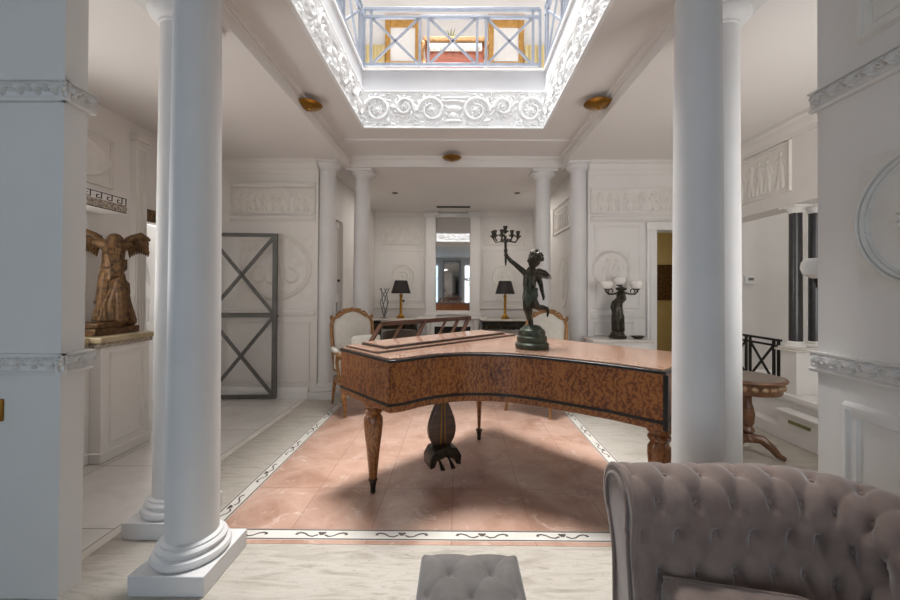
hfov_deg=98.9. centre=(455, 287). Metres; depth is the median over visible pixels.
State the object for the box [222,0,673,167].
trim
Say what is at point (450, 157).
ceiling lamp
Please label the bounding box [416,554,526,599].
footstool
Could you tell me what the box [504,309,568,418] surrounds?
armchair
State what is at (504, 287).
table lamp
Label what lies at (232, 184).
trim
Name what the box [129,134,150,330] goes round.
trim
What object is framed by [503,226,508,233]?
candle cup
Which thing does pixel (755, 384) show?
round table
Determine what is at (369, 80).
opening trim
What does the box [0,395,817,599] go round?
floor
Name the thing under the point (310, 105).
ceiling lamp
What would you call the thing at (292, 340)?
wall
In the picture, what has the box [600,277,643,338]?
lamp
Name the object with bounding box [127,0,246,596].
column
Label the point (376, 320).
console table
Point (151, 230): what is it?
door
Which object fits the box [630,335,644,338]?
bowl
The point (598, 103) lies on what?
ceiling lamp
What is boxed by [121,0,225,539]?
column
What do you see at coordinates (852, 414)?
trim
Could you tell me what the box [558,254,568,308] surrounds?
medallion
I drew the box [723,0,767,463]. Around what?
column
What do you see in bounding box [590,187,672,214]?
frieze panel
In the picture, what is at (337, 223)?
door
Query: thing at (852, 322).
wall
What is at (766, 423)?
baseboard
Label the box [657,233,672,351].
wall
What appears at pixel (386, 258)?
wall
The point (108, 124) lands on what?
wall
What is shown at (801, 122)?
trim
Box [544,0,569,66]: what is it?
gallery railing
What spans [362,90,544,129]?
trim
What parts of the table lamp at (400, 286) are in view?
stem, lamp shade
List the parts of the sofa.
panel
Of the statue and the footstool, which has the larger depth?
the statue
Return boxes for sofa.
[603,461,899,599]
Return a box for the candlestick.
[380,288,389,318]
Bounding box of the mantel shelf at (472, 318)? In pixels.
[417,317,486,319]
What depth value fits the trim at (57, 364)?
1.73 m
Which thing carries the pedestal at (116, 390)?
on the floor
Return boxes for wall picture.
[657,265,671,299]
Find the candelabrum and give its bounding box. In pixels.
[490,226,550,350]
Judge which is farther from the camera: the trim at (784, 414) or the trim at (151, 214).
the trim at (151, 214)
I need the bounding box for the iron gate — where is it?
[221,233,278,398]
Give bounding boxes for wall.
[85,105,156,321]
[221,168,319,390]
[336,176,374,321]
[345,0,559,67]
[374,217,532,339]
[532,174,569,340]
[587,170,805,368]
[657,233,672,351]
[741,127,817,222]
[806,212,807,339]
[817,0,899,494]
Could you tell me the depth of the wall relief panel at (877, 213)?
1.55 m
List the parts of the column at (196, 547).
moulding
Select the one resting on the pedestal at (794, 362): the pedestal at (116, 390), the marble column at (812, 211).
the marble column at (812, 211)
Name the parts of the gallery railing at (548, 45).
post, rail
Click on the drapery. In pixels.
(530, 293)
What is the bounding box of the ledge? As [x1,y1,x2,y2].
[752,369,817,418]
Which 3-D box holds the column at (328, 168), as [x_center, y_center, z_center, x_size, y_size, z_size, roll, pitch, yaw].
[-1.713,-0.114,5.110,0.350,3.090,0.360,0,0,0]
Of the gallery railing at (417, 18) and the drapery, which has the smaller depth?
the drapery
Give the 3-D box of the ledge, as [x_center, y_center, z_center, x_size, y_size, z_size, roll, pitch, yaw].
[3.863,1.244,3.670,1.300,0.410,2.600,0,0,0]
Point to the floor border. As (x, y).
(236, 502)
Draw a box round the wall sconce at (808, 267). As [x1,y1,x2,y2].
[800,258,817,288]
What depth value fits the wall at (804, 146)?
3.71 m
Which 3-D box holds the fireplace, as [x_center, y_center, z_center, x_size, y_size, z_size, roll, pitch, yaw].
[-0.079,1.041,8.171,1.487,0.845,0.240,0,0,0]
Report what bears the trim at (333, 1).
attached to the wall at (458, 25)
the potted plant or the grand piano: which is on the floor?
the grand piano
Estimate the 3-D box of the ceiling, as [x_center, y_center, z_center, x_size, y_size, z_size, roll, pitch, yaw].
[0.048,-1.774,2.664,7.050,0.210,11.900,0,0,0]
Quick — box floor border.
[220,395,617,541]
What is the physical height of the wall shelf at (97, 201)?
0.150 m
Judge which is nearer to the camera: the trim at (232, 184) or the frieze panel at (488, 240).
the trim at (232, 184)
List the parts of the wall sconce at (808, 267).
lamp shade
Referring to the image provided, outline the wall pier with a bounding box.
[0,0,88,598]
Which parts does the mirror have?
frame rail, mirror pane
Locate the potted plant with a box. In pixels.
[444,28,456,35]
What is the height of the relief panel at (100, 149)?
0.470 m
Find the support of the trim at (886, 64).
attached to the wall at (852, 322)
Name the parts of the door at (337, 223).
panel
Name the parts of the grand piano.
leg, folded lid, pedal rod, pedal rod, leg, moulding, lid, leg, corner post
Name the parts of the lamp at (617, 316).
glass globe, arm, glass globe, arm, glass globe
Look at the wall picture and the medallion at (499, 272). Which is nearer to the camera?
the wall picture
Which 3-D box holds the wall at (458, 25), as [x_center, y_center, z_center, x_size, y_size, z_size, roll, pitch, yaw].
[0.059,-3.823,2.730,7.250,2.710,7.600,0,0,0]
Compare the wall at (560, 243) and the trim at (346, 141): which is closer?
the trim at (346, 141)
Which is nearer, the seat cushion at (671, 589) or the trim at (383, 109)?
the seat cushion at (671, 589)
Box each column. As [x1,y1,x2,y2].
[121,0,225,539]
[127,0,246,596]
[308,159,344,399]
[347,168,376,314]
[529,168,557,313]
[562,160,589,341]
[671,0,725,463]
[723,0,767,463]
[779,204,812,347]
[804,204,817,347]
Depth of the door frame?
4.94 m
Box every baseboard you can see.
[221,387,308,398]
[753,410,817,454]
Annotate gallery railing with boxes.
[336,0,362,63]
[363,7,541,67]
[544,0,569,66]
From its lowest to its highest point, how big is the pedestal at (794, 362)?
0.451 m
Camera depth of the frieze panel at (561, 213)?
5.90 m
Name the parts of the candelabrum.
candle arm, candle arm, candelabrum stem, candle arm, candle arm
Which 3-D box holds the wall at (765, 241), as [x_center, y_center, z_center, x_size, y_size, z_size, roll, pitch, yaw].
[3.170,-0.088,5.085,2.915,3.090,0.200,0,0,0]
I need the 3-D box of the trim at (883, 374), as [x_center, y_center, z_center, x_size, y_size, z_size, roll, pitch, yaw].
[1.683,0.341,1.189,0.042,0.095,1.300,0,0,0]
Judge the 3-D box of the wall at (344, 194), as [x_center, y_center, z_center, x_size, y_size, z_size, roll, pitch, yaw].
[-1.839,-0.101,6.836,0.150,3.090,3.250,0,0,0]
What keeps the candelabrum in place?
on the grand piano
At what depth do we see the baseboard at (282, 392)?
4.96 m
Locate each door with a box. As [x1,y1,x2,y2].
[146,225,155,400]
[335,221,339,374]
[384,14,420,67]
[488,14,524,67]
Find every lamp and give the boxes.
[299,98,322,111]
[391,280,410,318]
[442,154,461,161]
[495,281,514,318]
[584,97,611,110]
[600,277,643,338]
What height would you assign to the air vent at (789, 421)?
0.030 m
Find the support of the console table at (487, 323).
on the floor
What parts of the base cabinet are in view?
drawer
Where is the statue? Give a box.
[85,229,150,336]
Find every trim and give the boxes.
[0,78,100,115]
[0,349,97,375]
[18,399,306,598]
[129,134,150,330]
[147,209,155,222]
[221,304,645,317]
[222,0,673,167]
[222,107,816,174]
[225,225,639,382]
[229,182,672,221]
[247,539,610,546]
[286,0,364,128]
[322,0,581,90]
[332,0,572,70]
[342,139,568,144]
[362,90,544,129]
[365,44,543,67]
[375,212,532,216]
[543,0,614,128]
[774,407,817,440]
[807,43,899,114]
[807,350,899,390]
[841,400,899,481]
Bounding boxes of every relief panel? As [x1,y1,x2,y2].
[87,130,114,189]
[856,0,899,45]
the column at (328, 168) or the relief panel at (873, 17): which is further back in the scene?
the column at (328, 168)
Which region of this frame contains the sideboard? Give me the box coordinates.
[421,36,489,67]
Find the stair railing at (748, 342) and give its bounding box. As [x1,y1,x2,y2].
[742,334,781,375]
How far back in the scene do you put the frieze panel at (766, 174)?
4.07 m
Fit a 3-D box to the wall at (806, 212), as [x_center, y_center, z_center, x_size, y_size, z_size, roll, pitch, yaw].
[3.245,-1.357,3.344,2.760,5.600,3.500,0,0,0]
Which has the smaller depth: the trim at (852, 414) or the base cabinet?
the trim at (852, 414)
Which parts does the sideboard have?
twisted post, twisted post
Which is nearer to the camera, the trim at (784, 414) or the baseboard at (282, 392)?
the trim at (784, 414)
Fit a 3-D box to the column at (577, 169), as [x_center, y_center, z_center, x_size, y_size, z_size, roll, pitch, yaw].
[1.617,-0.097,5.093,0.350,3.090,0.360,0,0,0]
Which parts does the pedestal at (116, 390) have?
door panel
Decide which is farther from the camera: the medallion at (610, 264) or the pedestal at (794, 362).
the medallion at (610, 264)
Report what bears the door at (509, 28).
in the wall at (458, 25)
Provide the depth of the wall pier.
1.75 m
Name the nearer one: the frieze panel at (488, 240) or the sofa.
the sofa
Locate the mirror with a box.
[423,211,482,316]
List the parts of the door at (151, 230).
moulding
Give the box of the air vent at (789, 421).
[788,420,810,430]
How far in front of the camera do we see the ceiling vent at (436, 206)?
7.68 m
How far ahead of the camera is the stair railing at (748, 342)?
4.24 m
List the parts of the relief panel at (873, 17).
carved panel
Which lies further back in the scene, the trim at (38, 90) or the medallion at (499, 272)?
the medallion at (499, 272)
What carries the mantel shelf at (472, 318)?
attached to the fireplace
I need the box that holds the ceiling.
[88,0,816,212]
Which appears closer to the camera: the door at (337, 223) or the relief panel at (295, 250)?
the relief panel at (295, 250)
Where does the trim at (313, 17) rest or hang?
attached to the wall
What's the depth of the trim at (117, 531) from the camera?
3.25 m
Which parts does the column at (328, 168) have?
moulding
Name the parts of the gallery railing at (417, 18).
post, rail, rail, rail, post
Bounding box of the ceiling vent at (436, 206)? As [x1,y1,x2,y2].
[436,206,469,207]
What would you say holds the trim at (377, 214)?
attached to the wall at (386, 258)
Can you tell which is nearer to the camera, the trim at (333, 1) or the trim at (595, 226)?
the trim at (333, 1)
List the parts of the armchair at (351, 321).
leg, arm, seat rail, leg, backrest, frame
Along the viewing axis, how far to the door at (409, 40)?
6.34 m
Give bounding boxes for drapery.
[522,274,537,306]
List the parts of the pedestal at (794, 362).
cap moulding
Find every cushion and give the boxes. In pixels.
[351,335,380,343]
[661,579,800,599]
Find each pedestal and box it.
[83,331,153,466]
[774,345,817,394]
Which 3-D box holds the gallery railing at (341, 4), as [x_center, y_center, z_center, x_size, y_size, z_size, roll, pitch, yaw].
[-1.083,-2.857,3.333,0.036,0.755,2.140,0,0,0]
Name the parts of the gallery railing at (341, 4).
rail, post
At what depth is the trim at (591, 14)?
3.20 m
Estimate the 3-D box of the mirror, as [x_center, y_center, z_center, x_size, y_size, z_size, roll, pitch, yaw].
[-0.067,-0.501,8.216,1.265,2.239,0.173,0,0,0]
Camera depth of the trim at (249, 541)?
2.14 m
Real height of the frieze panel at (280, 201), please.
0.350 m
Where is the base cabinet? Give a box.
[583,336,654,348]
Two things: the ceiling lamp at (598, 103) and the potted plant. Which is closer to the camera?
the ceiling lamp at (598, 103)
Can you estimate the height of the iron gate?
2.102 m
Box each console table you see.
[372,317,419,337]
[480,318,526,329]
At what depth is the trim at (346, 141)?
4.68 m
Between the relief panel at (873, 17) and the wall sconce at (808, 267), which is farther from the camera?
the wall sconce at (808, 267)
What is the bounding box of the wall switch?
[0,399,3,421]
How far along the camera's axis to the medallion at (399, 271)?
8.30 m
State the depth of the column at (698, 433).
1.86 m
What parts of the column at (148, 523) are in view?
moulding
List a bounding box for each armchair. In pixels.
[330,307,373,417]
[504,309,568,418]
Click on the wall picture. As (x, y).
(664, 272)
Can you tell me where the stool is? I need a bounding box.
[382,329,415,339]
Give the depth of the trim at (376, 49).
6.25 m
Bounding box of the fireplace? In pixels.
[417,317,486,335]
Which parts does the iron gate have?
rail, rail, rail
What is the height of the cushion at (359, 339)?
0.330 m
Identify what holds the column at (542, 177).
on the floor
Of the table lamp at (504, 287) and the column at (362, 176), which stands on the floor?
the column at (362, 176)
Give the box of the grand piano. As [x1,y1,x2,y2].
[340,316,671,493]
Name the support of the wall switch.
attached to the wall pier
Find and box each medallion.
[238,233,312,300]
[392,264,414,287]
[492,265,514,287]
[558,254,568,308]
[591,250,629,288]
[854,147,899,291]
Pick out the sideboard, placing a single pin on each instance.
(452, 54)
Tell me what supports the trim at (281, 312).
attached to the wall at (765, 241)
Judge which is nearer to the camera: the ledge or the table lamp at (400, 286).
the ledge
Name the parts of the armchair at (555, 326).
frame, backrest, leg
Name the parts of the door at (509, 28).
pane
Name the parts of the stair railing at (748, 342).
post, post, rail, rail, post, post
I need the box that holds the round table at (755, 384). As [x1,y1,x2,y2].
[742,370,789,461]
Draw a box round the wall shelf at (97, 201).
[86,187,126,213]
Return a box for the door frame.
[646,222,672,349]
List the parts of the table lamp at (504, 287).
stem, lamp shade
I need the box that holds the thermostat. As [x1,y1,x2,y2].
[744,276,754,283]
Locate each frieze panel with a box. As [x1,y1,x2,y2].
[231,188,315,214]
[382,227,421,244]
[484,227,524,245]
[553,196,569,236]
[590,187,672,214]
[741,139,791,205]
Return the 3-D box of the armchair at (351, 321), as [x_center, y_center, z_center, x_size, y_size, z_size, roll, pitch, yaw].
[-1.157,0.840,4.638,0.687,1.191,0.686,1,-1,-33]
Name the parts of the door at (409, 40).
pane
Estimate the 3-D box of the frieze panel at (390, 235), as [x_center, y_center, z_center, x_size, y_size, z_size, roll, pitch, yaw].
[-1.171,-1.121,8.303,0.870,0.390,0.022,0,0,0]
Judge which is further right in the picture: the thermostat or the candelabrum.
the thermostat
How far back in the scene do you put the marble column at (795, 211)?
3.80 m

